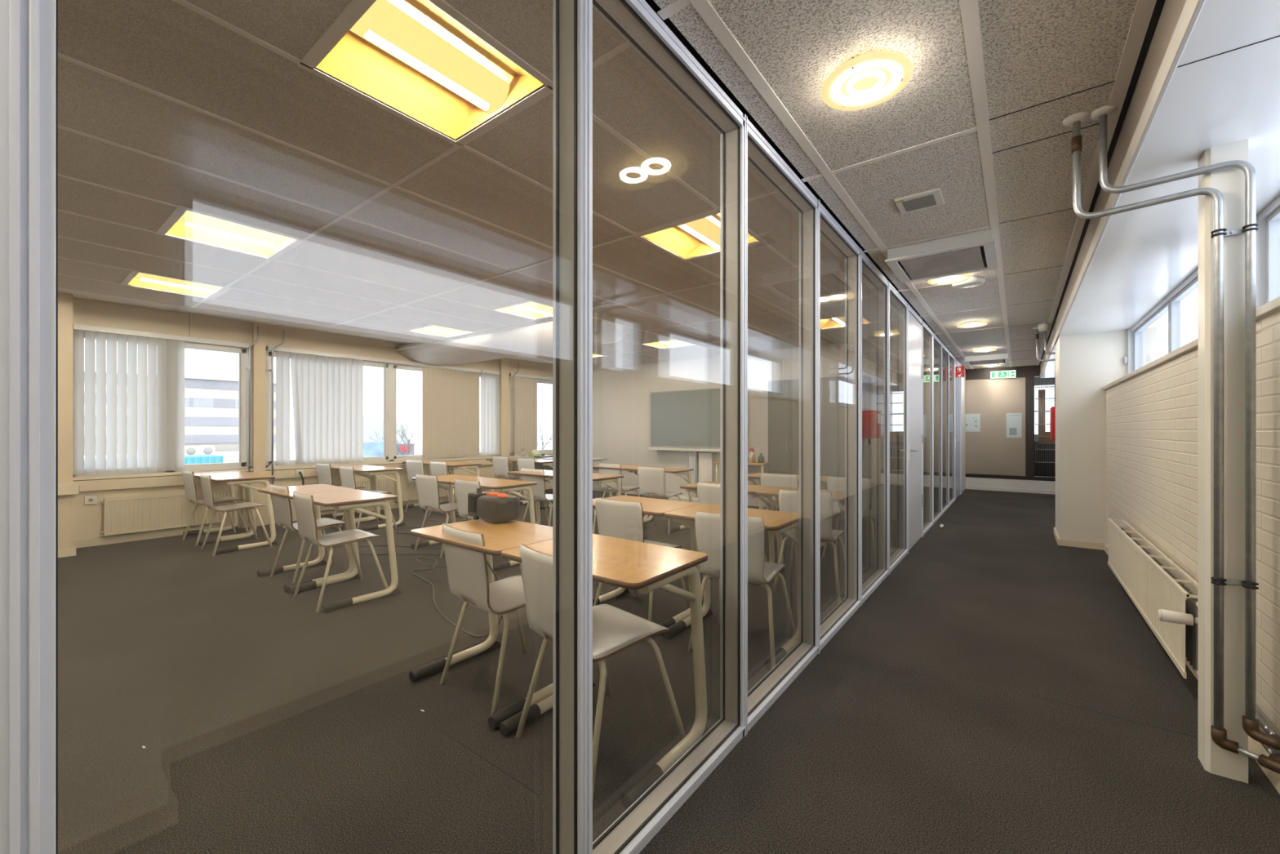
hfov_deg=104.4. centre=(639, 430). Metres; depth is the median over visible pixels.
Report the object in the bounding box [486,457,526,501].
student desk
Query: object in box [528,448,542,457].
tissue box
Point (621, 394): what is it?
wall
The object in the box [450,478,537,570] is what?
student desk
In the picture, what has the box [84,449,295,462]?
flat roof
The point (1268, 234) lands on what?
window
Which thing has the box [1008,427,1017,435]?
print
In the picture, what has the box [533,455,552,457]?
keyboard
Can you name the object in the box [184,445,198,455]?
unit
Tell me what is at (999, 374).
exit sign
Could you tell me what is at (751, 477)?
student desk
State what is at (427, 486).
chair
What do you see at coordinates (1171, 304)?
window
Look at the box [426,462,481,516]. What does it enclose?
student desk
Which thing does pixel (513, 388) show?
pipe
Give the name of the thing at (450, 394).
vertical blind
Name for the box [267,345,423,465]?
vertical blind
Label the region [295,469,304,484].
wall socket
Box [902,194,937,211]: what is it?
grille
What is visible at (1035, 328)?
pipe
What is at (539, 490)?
chair
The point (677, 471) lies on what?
student desk
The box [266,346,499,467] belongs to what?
window
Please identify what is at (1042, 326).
ceiling sensor
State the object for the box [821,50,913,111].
recessed light
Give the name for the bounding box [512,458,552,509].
student desk
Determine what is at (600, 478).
student desk
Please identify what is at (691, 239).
ceiling light
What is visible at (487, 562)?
cable
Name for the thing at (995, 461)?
wall
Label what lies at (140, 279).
ceiling light
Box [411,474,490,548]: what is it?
student desk
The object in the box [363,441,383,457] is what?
trailer
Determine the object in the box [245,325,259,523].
pipe
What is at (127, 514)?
radiator
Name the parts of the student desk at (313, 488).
leg, leg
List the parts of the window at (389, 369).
handle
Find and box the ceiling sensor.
[1037,322,1050,331]
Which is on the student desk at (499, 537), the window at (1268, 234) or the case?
the case
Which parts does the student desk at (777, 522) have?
leg, leg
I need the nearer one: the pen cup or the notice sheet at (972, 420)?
the pen cup
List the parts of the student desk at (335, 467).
leg, leg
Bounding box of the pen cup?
[520,448,524,456]
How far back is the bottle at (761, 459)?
7.66 m
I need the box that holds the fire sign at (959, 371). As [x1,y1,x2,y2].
[955,365,964,377]
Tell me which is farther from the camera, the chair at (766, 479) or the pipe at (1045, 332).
the pipe at (1045, 332)
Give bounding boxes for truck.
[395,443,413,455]
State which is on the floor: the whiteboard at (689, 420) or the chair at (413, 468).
the chair at (413, 468)
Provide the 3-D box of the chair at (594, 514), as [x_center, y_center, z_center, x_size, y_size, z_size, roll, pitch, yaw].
[-0.557,0.852,5.539,0.498,0.804,0.536,0,0,37]
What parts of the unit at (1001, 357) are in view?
filter panel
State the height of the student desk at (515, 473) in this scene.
0.750 m
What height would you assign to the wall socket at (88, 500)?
0.090 m
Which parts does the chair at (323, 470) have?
leg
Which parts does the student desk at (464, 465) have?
leg, leg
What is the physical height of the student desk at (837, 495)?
0.750 m
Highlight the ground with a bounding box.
[413,448,480,454]
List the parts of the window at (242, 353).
handle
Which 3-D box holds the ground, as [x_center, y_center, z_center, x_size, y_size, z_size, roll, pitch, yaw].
[-50.173,5.550,57.078,131.000,0.200,150.000,0,0,37]
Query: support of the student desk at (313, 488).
on the floor
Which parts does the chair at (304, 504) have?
leg, leg, seat frame, leg, leg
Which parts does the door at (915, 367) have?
handle plate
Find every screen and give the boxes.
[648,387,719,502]
[1035,377,1055,476]
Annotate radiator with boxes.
[99,488,226,535]
[311,477,387,511]
[394,471,457,502]
[1107,518,1198,679]
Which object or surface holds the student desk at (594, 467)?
on the floor
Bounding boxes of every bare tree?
[365,422,422,455]
[537,419,552,449]
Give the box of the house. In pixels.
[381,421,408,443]
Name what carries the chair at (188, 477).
on the floor
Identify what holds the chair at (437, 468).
on the floor
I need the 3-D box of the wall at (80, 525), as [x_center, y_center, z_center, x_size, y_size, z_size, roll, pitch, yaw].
[-3.143,-0.200,8.680,0.680,2.900,15.200,0,0,37]
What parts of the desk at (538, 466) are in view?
panel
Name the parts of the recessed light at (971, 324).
bulb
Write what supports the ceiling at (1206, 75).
attached to the wall at (1126, 445)
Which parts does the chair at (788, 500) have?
leg, leg, leg, leg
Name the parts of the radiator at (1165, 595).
panel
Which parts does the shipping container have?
corner post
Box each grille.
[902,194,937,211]
[1109,518,1198,598]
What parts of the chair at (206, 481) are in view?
leg, leg, seat frame, leg, leg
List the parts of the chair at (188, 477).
leg, leg, seat frame, leg, leg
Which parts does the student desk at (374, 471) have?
leg, leg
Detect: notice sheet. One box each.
[965,413,980,431]
[1006,413,1022,437]
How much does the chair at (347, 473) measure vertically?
0.804 m
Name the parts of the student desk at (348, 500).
leg, leg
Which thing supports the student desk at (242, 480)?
on the floor
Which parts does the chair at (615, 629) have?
leg, leg, leg, leg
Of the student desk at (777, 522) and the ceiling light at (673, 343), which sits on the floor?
the student desk at (777, 522)
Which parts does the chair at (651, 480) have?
leg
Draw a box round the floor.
[57,488,1279,853]
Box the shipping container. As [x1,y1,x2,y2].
[84,454,227,468]
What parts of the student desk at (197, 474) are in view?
leg, leg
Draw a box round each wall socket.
[84,495,97,504]
[195,477,200,482]
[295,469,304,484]
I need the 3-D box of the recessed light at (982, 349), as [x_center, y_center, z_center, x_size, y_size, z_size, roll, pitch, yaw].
[5.453,-1.270,7.851,0.306,0.041,0.306,0,0,37]
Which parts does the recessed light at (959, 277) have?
bulb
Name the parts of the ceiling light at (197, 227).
light frame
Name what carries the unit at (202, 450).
on the flat roof
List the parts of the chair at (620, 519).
leg, leg, leg, leg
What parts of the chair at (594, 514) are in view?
leg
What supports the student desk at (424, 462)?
on the floor
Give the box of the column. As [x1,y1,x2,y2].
[1198,138,1248,783]
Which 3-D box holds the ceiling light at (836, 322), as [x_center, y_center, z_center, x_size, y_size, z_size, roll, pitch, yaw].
[2.372,-1.351,5.911,0.610,0.137,0.600,0,0,37]
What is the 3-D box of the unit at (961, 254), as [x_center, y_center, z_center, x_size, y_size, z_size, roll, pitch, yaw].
[2.200,-1.245,3.606,0.640,0.090,0.667,0,0,37]
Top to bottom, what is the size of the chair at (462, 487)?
0.804 m
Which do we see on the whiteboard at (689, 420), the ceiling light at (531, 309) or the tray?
the tray
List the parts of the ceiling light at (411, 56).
light frame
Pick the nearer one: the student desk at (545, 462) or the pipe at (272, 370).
the pipe at (272, 370)
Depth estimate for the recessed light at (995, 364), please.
9.68 m
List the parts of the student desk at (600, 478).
leg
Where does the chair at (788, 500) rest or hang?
on the floor
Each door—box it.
[908,311,923,550]
[955,357,961,499]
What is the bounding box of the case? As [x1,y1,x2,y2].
[467,488,519,522]
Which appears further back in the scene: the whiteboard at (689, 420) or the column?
the whiteboard at (689, 420)
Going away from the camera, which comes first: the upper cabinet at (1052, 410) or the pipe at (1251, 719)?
the pipe at (1251, 719)
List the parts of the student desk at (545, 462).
leg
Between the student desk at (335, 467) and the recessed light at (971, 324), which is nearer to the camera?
the recessed light at (971, 324)
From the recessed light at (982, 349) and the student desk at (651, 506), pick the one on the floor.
the student desk at (651, 506)
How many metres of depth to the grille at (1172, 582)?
2.85 m
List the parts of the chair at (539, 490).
leg, leg, leg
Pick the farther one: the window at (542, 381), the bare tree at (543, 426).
the bare tree at (543, 426)
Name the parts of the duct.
edge rail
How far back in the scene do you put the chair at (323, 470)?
6.66 m
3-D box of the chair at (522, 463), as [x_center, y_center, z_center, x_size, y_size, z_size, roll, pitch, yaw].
[-1.693,0.852,8.139,0.498,0.804,0.536,0,0,34]
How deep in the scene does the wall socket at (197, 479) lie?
5.99 m
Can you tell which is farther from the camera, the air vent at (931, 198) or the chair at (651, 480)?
the chair at (651, 480)
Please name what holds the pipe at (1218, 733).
attached to the column
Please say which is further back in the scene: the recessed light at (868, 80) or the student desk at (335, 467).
the student desk at (335, 467)
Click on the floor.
(918, 727)
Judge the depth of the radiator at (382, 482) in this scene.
7.51 m
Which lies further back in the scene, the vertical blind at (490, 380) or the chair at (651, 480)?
the vertical blind at (490, 380)
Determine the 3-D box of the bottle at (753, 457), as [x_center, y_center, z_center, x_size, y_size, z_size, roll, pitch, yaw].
[1.774,0.430,7.725,0.063,0.150,0.061,0,0,37]
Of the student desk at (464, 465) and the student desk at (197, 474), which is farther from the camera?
the student desk at (464, 465)
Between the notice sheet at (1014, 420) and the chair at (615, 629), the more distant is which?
the notice sheet at (1014, 420)
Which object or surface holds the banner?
attached to the wall at (1036, 376)
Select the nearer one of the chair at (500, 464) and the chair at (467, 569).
the chair at (467, 569)
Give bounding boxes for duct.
[395,319,625,365]
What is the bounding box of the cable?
[358,508,502,637]
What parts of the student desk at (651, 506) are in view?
leg, leg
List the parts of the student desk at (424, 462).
leg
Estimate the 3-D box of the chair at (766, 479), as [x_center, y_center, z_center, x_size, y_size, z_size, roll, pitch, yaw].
[1.567,0.852,5.291,0.498,0.804,0.536,0,0,36]
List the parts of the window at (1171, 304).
handle, pane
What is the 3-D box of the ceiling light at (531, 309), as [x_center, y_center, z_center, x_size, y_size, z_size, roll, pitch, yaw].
[-1.150,-1.351,5.351,0.615,0.137,0.600,0,0,37]
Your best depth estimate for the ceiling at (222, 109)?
2.39 m
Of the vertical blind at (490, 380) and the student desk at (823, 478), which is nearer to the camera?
the student desk at (823, 478)
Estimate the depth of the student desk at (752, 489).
4.41 m
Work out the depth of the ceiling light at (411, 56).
1.84 m
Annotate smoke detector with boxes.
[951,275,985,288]
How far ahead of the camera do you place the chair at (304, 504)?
3.60 m
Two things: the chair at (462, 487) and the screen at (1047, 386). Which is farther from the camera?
the screen at (1047, 386)
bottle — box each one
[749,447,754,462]
[751,453,755,462]
[757,453,764,462]
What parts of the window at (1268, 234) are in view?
sash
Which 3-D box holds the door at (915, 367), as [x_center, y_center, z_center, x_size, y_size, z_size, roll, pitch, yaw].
[3.001,0.011,5.449,0.178,2.462,0.937,0,0,37]
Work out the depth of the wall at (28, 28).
1.31 m
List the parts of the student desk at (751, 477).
leg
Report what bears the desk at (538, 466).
on the floor
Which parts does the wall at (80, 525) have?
baseboard, sill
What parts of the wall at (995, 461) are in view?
frosted panel, baseboard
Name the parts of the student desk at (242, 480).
leg, leg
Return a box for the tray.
[648,447,719,452]
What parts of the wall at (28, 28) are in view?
rail, rail over door, glass pane, glass pane, rail, glass pane, glass pane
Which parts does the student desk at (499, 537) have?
leg, leg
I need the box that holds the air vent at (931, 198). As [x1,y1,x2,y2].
[893,187,944,214]
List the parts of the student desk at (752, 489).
leg, leg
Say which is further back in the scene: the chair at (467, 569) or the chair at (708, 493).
the chair at (708, 493)
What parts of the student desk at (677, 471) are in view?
leg, leg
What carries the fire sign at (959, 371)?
attached to the door at (958, 380)
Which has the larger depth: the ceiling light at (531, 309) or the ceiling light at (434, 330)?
the ceiling light at (434, 330)
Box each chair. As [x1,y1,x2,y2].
[182,470,248,545]
[200,473,272,555]
[269,484,348,582]
[293,491,388,613]
[315,462,369,519]
[339,466,396,528]
[404,459,448,513]
[413,474,457,557]
[428,461,456,519]
[440,523,527,715]
[454,478,520,520]
[492,456,519,495]
[515,543,685,799]
[517,457,552,498]
[520,468,552,526]
[592,498,595,533]
[593,497,689,621]
[598,462,644,515]
[637,466,683,534]
[687,511,795,668]
[697,482,766,561]
[760,472,797,540]
[772,488,844,604]
[822,476,875,564]
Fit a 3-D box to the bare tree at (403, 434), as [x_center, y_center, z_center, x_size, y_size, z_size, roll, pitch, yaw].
[-21.357,2.307,44.485,3.752,6.302,4.962,0,0,37]
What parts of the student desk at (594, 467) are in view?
leg, leg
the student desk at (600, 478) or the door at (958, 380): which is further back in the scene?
the door at (958, 380)
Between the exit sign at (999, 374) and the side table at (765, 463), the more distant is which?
the exit sign at (999, 374)
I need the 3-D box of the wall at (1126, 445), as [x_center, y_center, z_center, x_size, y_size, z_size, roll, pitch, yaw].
[3.593,0.110,3.549,0.785,2.280,15.200,0,0,37]
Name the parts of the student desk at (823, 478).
leg, leg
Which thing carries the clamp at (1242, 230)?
attached to the column
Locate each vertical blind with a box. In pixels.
[72,323,251,475]
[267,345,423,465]
[422,363,480,458]
[480,369,499,455]
[509,373,552,454]
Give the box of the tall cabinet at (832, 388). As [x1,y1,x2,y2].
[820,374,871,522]
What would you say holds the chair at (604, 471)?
on the floor
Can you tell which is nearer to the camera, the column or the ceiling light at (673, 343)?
the column
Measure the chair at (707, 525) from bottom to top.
0.804 m
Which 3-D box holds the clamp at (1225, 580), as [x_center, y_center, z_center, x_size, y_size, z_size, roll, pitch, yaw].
[2.103,0.540,1.758,0.112,0.021,0.054,0,0,37]
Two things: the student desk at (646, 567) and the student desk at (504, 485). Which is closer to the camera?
the student desk at (646, 567)
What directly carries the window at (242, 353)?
in the wall at (80, 525)
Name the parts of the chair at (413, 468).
leg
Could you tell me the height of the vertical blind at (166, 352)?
1.597 m
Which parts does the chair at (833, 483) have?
leg, leg, leg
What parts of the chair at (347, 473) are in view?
leg, leg, leg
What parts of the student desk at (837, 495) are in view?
leg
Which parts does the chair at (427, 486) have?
leg, leg, leg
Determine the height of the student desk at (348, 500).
0.750 m
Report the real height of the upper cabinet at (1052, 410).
0.670 m
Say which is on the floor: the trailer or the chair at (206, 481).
the chair at (206, 481)
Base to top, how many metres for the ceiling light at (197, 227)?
0.137 m
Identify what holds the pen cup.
on the desk at (538, 466)
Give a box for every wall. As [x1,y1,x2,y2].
[0,0,965,853]
[57,292,552,557]
[592,319,927,519]
[964,364,1055,494]
[1034,376,1055,440]
[1053,296,1279,794]
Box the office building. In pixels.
[84,370,275,455]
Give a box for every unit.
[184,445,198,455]
[198,445,214,454]
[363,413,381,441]
[884,228,998,283]
[964,353,1009,365]
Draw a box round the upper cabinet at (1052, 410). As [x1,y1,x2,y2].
[1049,406,1055,439]
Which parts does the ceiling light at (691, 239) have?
light frame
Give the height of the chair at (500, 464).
0.804 m
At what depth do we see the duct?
6.89 m
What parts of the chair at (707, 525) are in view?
leg, leg, leg, leg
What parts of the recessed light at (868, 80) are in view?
bulb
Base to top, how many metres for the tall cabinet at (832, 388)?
2.000 m
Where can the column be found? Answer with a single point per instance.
(1230, 182)
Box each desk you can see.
[182,470,251,543]
[199,472,278,553]
[257,484,355,591]
[288,489,402,612]
[320,463,376,520]
[339,466,405,530]
[402,460,454,512]
[408,518,552,728]
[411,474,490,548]
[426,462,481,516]
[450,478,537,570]
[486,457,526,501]
[499,533,708,808]
[506,469,552,524]
[508,455,607,498]
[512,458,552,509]
[547,473,623,495]
[592,464,648,519]
[592,495,701,635]
[628,466,693,532]
[663,503,799,669]
[680,481,774,563]
[747,472,799,509]
[755,486,844,600]
[820,475,893,554]
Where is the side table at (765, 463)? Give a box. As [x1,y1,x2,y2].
[713,461,768,482]
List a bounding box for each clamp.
[1210,223,1258,238]
[1210,576,1258,589]
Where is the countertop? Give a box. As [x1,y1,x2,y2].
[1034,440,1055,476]
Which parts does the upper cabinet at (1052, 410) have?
door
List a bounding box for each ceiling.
[57,0,1156,369]
[1039,0,1279,377]
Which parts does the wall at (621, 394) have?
baseboard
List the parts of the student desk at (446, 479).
leg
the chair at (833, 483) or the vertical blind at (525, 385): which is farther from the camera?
the vertical blind at (525, 385)
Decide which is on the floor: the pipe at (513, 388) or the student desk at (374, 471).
the student desk at (374, 471)
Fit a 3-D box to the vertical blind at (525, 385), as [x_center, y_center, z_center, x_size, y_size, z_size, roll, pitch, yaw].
[-2.126,-0.324,10.291,0.055,1.597,1.403,0,0,37]
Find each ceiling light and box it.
[128,272,221,297]
[164,210,297,257]
[314,0,545,140]
[412,324,470,337]
[496,301,552,319]
[642,213,759,259]
[643,339,695,348]
[820,316,870,328]
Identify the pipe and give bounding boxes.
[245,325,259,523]
[268,329,284,510]
[511,361,519,479]
[1032,327,1055,361]
[1044,331,1055,354]
[1062,111,1279,773]
[1088,105,1279,750]
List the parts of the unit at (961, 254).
filter panel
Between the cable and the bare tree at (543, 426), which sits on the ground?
the bare tree at (543, 426)
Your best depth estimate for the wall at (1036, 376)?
12.12 m
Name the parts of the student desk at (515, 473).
leg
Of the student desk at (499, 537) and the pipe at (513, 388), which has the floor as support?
the student desk at (499, 537)
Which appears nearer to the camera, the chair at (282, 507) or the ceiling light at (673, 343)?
the chair at (282, 507)
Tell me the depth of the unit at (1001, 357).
8.58 m
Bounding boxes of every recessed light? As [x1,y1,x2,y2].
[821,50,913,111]
[927,273,970,284]
[956,320,987,328]
[973,347,996,352]
[982,363,1001,367]
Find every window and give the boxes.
[72,329,252,477]
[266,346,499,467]
[509,376,552,455]
[1124,268,1198,373]
[1256,195,1279,308]
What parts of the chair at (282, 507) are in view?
leg, leg, seat frame, leg, leg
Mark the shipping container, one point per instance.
(188, 459)
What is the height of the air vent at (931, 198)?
0.016 m
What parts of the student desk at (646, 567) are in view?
leg, leg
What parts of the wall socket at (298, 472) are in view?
plate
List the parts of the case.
knob, handle frame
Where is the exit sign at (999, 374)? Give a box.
[990,369,1015,378]
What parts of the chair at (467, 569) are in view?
leg, leg, leg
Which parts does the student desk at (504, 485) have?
leg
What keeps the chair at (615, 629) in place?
on the floor
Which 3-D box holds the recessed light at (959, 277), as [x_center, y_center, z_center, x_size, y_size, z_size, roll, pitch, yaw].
[2.579,-1.270,4.145,0.306,0.041,0.306,0,0,37]
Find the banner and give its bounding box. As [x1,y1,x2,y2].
[1038,389,1055,444]
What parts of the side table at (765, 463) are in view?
leg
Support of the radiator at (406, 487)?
attached to the wall at (80, 525)

